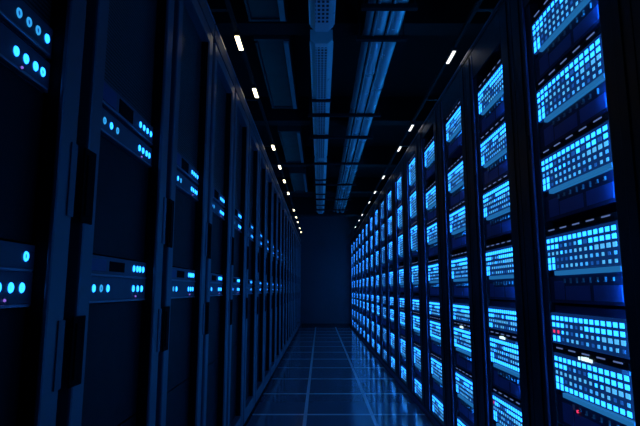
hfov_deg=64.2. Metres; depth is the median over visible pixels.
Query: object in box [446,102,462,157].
server
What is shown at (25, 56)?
ring light
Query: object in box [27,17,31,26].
ring light
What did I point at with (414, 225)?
server
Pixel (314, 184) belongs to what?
bar
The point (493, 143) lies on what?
server
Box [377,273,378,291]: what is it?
server
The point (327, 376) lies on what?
floor
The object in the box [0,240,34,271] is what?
server
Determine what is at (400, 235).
server
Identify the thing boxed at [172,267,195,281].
server
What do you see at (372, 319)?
server
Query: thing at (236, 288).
server
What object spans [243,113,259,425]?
rack
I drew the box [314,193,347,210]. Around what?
bar
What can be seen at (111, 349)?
rack
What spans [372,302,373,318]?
server
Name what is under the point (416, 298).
server
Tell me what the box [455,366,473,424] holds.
server
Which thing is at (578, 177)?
server
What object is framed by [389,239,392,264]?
server
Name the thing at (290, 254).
rack
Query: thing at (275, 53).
ceiling panel
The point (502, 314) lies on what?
server
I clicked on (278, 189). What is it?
rack
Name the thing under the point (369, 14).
conduit
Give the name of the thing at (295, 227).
rack
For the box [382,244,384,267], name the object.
server
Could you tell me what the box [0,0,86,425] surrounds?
rack
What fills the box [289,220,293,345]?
rack
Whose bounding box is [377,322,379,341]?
server
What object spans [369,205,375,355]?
rack
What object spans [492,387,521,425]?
server
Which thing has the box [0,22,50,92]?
server
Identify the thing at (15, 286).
server
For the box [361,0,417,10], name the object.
bar
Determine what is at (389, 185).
rack
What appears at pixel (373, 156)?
trim
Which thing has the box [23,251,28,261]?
ring light
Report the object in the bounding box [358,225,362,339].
rack
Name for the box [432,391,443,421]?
server
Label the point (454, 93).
rack
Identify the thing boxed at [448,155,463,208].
server
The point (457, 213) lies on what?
server
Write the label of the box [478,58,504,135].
server
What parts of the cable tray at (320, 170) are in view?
perforated panel, perforated panel, perforated panel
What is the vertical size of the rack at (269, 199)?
2.315 m
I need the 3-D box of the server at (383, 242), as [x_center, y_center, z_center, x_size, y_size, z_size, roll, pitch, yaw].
[1.169,0.275,6.937,0.626,0.304,0.360,0,-9,0]
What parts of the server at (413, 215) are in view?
light panel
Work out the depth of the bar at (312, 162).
7.04 m
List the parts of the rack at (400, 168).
edge trim, post, mounting rail, kick plate, post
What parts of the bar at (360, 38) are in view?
hanger rod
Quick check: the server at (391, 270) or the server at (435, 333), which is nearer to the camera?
the server at (435, 333)
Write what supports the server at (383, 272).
in the rack at (385, 363)
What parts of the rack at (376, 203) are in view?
edge trim, post, mounting rail, post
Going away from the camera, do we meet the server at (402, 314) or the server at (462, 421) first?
the server at (462, 421)
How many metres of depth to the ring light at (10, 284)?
0.90 m
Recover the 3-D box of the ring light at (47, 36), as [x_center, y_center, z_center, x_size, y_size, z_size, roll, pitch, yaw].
[-0.547,-0.350,1.024,0.002,0.019,0.016,0,-9,0]
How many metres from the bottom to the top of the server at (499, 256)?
0.272 m
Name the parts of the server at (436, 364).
light panel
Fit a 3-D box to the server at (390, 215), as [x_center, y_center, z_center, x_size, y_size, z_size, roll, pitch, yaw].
[1.169,0.167,6.225,0.626,0.304,0.340,0,-9,0]
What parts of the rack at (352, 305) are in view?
post, edge trim, post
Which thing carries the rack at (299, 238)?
on the floor
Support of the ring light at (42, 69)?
on the server at (16, 56)
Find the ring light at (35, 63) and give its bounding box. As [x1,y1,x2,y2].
[33,61,37,70]
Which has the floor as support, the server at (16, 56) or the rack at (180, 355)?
the rack at (180, 355)
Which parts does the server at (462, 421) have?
light panel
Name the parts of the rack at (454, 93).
edge trim, panel, post, mounting rail, post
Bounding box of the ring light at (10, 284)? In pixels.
[8,282,13,292]
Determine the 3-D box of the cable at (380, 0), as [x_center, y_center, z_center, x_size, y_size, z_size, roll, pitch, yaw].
[0.366,-0.793,6.441,0.022,0.018,9.900,0,-9,0]
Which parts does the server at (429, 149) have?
light panel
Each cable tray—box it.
[308,0,335,31]
[310,30,332,159]
[315,157,326,213]
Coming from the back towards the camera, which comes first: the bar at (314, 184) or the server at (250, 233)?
the bar at (314, 184)
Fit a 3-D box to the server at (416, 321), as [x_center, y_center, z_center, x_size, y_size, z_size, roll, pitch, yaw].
[1.169,1.021,4.533,0.626,0.272,0.350,0,-9,0]
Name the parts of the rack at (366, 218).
post, edge trim, mounting rail, post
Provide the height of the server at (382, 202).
0.304 m
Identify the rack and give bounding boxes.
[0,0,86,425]
[55,0,174,425]
[155,0,215,425]
[200,25,235,425]
[226,77,249,425]
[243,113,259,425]
[251,138,267,415]
[260,157,273,399]
[267,172,277,386]
[273,184,281,375]
[277,194,284,367]
[281,202,287,360]
[284,209,289,355]
[287,215,291,349]
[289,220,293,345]
[291,225,294,342]
[293,227,296,338]
[297,238,299,331]
[351,238,353,329]
[353,234,356,332]
[355,229,359,336]
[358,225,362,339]
[361,220,366,344]
[364,212,370,349]
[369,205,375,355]
[373,196,381,362]
[379,186,388,370]
[385,173,398,382]
[393,155,410,396]
[404,134,426,415]
[417,103,448,425]
[436,60,480,425]
[463,0,534,425]
[510,0,639,425]
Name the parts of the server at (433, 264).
light panel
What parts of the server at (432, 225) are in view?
light panel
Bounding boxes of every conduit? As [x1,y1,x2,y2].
[333,0,376,211]
[336,0,391,212]
[340,0,408,212]
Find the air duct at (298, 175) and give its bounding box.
[289,167,307,191]
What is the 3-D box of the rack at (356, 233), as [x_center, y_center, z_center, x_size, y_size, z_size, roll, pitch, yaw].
[1.346,1.572,11.636,1.008,2.365,0.876,0,-9,0]
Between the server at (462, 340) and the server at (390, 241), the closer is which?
the server at (462, 340)
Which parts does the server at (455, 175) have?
light panel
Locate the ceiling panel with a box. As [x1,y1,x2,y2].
[253,35,297,108]
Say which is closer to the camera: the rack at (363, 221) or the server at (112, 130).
the server at (112, 130)
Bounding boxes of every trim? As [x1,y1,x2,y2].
[264,146,407,166]
[284,197,376,215]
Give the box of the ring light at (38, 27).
[36,25,40,34]
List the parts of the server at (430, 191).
light panel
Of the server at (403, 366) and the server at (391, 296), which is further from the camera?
the server at (391, 296)
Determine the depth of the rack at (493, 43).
2.55 m
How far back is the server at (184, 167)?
2.10 m
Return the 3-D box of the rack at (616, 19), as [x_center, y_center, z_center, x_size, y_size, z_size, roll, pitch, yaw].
[1.346,0.074,1.715,1.008,2.365,0.819,0,-9,0]
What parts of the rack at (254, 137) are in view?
door handle, door handle, blank panel, blank panel, door rail, blank panel, panel, rail, door rail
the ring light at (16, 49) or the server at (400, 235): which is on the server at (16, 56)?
the ring light at (16, 49)
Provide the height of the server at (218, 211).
0.066 m
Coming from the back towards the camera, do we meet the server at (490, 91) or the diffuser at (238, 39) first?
the diffuser at (238, 39)
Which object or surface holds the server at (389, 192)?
in the rack at (389, 185)
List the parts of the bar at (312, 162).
hanger rod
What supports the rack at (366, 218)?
on the floor
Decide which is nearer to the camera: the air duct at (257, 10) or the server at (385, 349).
the air duct at (257, 10)
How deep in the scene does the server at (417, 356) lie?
4.51 m
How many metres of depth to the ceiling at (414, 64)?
5.53 m
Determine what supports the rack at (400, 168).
on the floor
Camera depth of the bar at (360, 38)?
3.53 m
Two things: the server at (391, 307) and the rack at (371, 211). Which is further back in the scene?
the rack at (371, 211)
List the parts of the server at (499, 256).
light panel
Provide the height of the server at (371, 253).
0.304 m
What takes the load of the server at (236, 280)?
in the rack at (236, 332)
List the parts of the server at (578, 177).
light panel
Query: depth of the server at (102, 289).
1.37 m
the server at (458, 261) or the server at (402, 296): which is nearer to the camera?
the server at (458, 261)
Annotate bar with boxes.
[308,61,380,116]
[309,90,372,138]
[311,125,363,164]
[313,175,356,185]
[314,191,350,199]
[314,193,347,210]
[356,0,406,41]
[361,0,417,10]
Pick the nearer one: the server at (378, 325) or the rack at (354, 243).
the server at (378, 325)
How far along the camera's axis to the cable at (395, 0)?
4.32 m
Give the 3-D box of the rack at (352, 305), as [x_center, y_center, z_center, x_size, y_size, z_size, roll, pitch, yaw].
[1.346,1.843,13.430,1.008,2.365,0.846,0,-9,0]
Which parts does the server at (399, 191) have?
light panel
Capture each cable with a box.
[337,0,381,206]
[341,0,396,207]
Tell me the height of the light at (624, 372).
0.010 m
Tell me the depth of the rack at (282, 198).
7.24 m
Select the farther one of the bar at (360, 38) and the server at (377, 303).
the server at (377, 303)
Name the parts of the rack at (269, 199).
blank panel, blank panel, door rail, panel, rail, door rail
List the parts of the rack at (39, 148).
blank panel, blank panel, panel, lock plate, lock plate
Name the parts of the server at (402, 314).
light panel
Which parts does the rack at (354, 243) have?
post, edge trim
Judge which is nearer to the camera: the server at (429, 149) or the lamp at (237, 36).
the lamp at (237, 36)
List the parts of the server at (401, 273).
light panel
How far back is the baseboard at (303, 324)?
13.88 m
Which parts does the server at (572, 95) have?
light panel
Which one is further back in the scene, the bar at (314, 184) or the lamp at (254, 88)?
the bar at (314, 184)
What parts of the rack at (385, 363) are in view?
edge trim, post, mounting rail, post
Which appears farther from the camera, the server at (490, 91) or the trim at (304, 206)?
the trim at (304, 206)
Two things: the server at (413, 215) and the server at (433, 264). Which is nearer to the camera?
the server at (433, 264)
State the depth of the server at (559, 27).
1.84 m
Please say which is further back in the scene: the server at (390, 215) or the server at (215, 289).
the server at (390, 215)
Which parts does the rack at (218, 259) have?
door handle, door handle, blank panel, blank panel, blank panel, panel, rail, door rail, lock plate, lock plate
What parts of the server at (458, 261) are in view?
light panel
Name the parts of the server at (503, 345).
light panel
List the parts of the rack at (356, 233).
post, edge trim, mounting rail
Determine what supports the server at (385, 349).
on the rack at (385, 363)
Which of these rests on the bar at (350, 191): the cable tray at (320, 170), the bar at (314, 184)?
the cable tray at (320, 170)
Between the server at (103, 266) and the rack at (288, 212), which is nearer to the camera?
the server at (103, 266)
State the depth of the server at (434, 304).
3.84 m
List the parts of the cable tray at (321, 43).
perforated panel, perforated panel, perforated panel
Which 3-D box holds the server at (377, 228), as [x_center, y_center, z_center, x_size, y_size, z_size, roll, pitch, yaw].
[1.169,0.385,7.668,0.626,0.304,0.360,0,-9,0]
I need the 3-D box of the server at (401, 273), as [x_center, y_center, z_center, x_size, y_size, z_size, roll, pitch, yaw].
[1.169,0.696,5.366,0.626,0.272,0.340,0,-9,0]
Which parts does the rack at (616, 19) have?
edge trim, post, mounting rail, post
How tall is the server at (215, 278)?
0.052 m
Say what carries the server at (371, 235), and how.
in the rack at (371, 211)
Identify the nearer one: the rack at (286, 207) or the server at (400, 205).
the server at (400, 205)
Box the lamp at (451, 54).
[445,48,456,63]
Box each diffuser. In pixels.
[235,36,242,49]
[446,51,455,63]
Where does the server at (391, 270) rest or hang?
in the rack at (389, 185)
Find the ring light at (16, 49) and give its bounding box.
[13,46,19,56]
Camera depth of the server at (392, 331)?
6.06 m
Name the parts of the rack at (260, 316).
blank panel, blank panel, door rail, blank panel, panel, rail, door rail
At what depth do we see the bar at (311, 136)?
5.83 m
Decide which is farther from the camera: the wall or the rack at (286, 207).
the wall
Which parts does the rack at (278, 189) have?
door rail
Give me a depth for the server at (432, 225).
3.91 m
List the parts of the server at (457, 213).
light panel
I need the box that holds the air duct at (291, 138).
[278,125,303,162]
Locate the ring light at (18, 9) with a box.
[16,7,21,17]
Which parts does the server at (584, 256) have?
light panel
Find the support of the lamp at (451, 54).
attached to the rail at (477, 4)
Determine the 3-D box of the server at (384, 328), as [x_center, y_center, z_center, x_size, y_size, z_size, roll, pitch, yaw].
[1.169,1.637,6.731,0.626,0.272,0.360,0,-9,0]
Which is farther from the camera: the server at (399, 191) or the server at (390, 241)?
the server at (390, 241)
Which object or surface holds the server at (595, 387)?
in the rack at (616, 19)
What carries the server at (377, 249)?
in the rack at (376, 203)
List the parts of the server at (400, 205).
light panel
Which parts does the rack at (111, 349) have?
door handle, door handle, blank panel, blank panel, blank panel, panel, lock plate, lock plate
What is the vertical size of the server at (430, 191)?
0.272 m
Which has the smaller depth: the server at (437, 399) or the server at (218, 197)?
the server at (218, 197)
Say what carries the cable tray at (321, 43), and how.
on the bar at (311, 136)
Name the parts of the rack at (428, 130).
edge trim, panel, mounting rail, post, kick plate, sill, post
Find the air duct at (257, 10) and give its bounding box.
[244,0,286,21]
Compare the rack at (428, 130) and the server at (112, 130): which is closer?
the server at (112, 130)
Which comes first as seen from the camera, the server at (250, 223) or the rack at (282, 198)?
the server at (250, 223)
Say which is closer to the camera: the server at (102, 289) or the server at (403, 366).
the server at (102, 289)
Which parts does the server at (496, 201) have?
light panel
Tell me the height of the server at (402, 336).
0.272 m
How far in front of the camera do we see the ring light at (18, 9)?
0.93 m
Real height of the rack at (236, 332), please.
2.315 m
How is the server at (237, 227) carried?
in the rack at (236, 332)
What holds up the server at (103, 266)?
in the rack at (111, 349)
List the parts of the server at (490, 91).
light panel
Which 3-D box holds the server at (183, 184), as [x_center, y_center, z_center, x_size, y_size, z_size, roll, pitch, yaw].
[-0.806,-0.116,2.069,0.532,0.066,0.447,0,-9,0]
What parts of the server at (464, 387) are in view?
light panel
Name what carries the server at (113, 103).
in the rack at (111, 349)
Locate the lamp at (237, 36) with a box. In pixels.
[234,33,243,49]
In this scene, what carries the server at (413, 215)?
in the rack at (413, 148)
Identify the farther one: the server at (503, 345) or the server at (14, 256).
the server at (503, 345)
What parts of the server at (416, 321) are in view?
light panel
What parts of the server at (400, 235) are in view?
light panel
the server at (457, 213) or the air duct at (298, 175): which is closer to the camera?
the server at (457, 213)
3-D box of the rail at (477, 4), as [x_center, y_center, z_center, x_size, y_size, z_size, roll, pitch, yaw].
[0.849,-0.337,7.130,0.123,0.096,12.000,0,-9,0]
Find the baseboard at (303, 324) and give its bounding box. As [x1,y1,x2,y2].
[302,323,350,326]
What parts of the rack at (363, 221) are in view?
post, edge trim, mounting rail, post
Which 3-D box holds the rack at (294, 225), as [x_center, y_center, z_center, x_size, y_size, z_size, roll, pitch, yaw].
[-1.039,1.380,10.198,1.058,2.315,0.627,0,-9,0]
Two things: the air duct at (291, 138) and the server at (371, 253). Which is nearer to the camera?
the air duct at (291, 138)
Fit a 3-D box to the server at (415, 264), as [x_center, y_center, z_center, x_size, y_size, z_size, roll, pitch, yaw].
[1.169,0.580,4.600,0.626,0.272,0.350,0,-9,0]
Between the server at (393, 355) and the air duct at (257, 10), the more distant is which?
the server at (393, 355)
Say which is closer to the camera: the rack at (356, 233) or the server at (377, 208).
the server at (377, 208)
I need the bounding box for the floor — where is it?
[247,327,434,425]
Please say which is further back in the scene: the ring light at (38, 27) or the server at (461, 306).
the server at (461, 306)
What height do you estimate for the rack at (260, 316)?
2.315 m
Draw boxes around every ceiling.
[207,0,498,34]
[221,35,477,196]
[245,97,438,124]
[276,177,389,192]
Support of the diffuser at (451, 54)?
attached to the lamp at (451, 54)
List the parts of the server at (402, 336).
light panel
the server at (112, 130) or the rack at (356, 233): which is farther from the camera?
the rack at (356, 233)
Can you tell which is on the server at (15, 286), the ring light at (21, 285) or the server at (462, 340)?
the ring light at (21, 285)
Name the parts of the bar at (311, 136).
hanger rod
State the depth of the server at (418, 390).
4.48 m
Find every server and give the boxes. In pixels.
[0,0,52,58]
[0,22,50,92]
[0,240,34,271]
[0,270,32,308]
[89,276,144,303]
[91,254,145,278]
[100,107,151,167]
[102,80,152,145]
[171,281,194,298]
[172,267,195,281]
[176,170,197,201]
[177,151,198,184]
[210,273,222,283]
[210,283,222,295]
[213,186,224,207]
[213,201,224,220]
[233,276,240,284]
[233,285,239,294]
[234,219,241,232]
[235,208,241,221]
[248,286,252,293]
[249,221,253,232]
[249,231,252,241]
[371,235,372,252]
[371,253,372,271]
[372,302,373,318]
[372,319,373,336]
[376,208,377,228]
[376,228,377,249]
[376,249,378,269]
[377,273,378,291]
[377,303,378,321]
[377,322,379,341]
[381,199,383,222]
[382,222,384,244]
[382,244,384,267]
[382,271,384,291]
[383,305,385,325]
[383,326,385,346]
[384,347,386,360]
[388,189,391,214]
[389,213,391,239]
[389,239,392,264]
[390,269,392,291]
[390,294,392,305]
[390,306,393,329]
[391,330,394,354]
[391,354,394,369]
[397,174,401,205]
[398,202,401,232]
[398,231,402,261]
[399,266,403,291]
[400,295,403,307]
[400,309,404,335]
[401,335,405,364]
[401,363,405,381]
[409,154,415,192]
[410,187,416,224]
[411,221,417,256]
[412,262,418,292]
[413,296,418,311]
[413,311,419,343]
[414,343,420,377]
[415,375,421,398]
[425,137,434,180]
[426,182,436,222]
[427,218,437,256]
[428,259,438,295]
[429,297,439,316]
[430,316,440,356]
[431,353,442,397]
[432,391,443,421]
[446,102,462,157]
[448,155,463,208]
[449,201,466,250]
[451,251,468,297]
[453,299,469,323]
[454,322,471,373]
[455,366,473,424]
[457,413,473,425]
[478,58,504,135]
[480,116,507,187]
[483,174,511,239]
[485,239,514,299]
[488,301,516,333]
[490,330,520,400]
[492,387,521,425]
[532,0,599,82]
[536,26,607,151]
[540,112,616,221]
[546,211,624,305]
[551,305,629,359]
[553,345,635,425]
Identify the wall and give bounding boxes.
[291,216,365,326]
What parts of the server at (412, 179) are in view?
light panel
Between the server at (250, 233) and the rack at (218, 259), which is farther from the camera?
the server at (250, 233)
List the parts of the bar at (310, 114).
hanger rod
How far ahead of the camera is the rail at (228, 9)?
3.43 m
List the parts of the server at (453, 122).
light panel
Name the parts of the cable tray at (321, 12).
perforated panel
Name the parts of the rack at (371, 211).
post, edge trim, mounting rail, post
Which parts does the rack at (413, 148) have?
edge trim, panel, mounting rail, post, sill, kick plate, post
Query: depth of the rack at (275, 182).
5.95 m
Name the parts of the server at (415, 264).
light panel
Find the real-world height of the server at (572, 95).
0.272 m
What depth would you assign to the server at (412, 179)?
4.75 m
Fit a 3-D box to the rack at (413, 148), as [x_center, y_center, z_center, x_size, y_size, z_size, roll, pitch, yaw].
[1.346,0.510,4.600,1.008,2.365,0.726,0,-9,0]
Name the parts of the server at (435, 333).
light panel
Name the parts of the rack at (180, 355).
door handle, door handle, blank panel, blank panel, blank panel, panel, door rail, lock plate, rail, lock plate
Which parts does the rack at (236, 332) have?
door handle, door handle, blank panel, blank panel, door rail, blank panel, panel, rail, door rail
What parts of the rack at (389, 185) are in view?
edge trim, post, mounting rail, kick plate, post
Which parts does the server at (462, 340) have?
light panel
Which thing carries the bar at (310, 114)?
hanging from the ceiling at (414, 64)
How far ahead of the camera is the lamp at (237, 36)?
2.90 m
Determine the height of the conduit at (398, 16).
0.102 m
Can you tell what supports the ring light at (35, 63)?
on the server at (16, 56)
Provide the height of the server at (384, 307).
0.272 m
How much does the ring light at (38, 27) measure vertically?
0.019 m
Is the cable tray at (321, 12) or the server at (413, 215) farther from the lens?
the server at (413, 215)
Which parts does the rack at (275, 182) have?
door rail, rail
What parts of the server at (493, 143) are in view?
light panel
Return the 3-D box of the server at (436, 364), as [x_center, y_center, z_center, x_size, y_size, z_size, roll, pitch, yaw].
[1.169,1.191,3.754,0.626,0.272,0.380,0,-9,0]
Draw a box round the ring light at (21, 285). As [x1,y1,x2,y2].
[19,283,24,292]
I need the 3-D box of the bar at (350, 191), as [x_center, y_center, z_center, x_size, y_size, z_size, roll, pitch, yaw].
[0.242,-0.537,9.891,0.725,0.585,0.040,0,-9,0]
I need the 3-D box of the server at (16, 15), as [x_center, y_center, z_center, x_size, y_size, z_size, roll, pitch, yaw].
[-0.806,-0.378,0.824,0.532,0.066,0.447,0,-9,0]
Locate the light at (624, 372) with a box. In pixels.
[622,370,630,375]
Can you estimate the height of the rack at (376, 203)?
2.365 m
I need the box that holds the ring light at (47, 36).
[45,34,49,42]
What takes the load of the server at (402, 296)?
in the rack at (400, 168)
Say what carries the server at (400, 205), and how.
in the rack at (400, 168)
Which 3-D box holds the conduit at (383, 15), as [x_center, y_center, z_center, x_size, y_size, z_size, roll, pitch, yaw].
[0.408,-0.825,6.597,0.094,0.094,10.400,0,-9,0]
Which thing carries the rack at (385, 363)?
on the floor
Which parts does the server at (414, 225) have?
light panel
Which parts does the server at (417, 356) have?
light panel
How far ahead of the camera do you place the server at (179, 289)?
2.03 m
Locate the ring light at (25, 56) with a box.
[23,54,28,63]
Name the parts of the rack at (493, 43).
edge trim, post, panel, mounting rail, post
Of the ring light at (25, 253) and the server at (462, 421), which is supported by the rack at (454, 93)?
the server at (462, 421)
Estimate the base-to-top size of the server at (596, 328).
0.136 m
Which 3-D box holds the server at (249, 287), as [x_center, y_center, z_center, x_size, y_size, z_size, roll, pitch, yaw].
[-0.806,0.585,3.890,0.532,0.066,0.447,0,-9,0]
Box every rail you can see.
[210,0,301,233]
[351,0,493,233]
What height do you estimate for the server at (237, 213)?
0.066 m
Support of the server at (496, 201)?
in the rack at (493, 43)
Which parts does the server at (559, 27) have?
light panel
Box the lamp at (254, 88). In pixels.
[252,86,258,97]
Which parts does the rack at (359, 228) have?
post, edge trim, mounting rail, post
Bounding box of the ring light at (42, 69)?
[40,67,45,76]

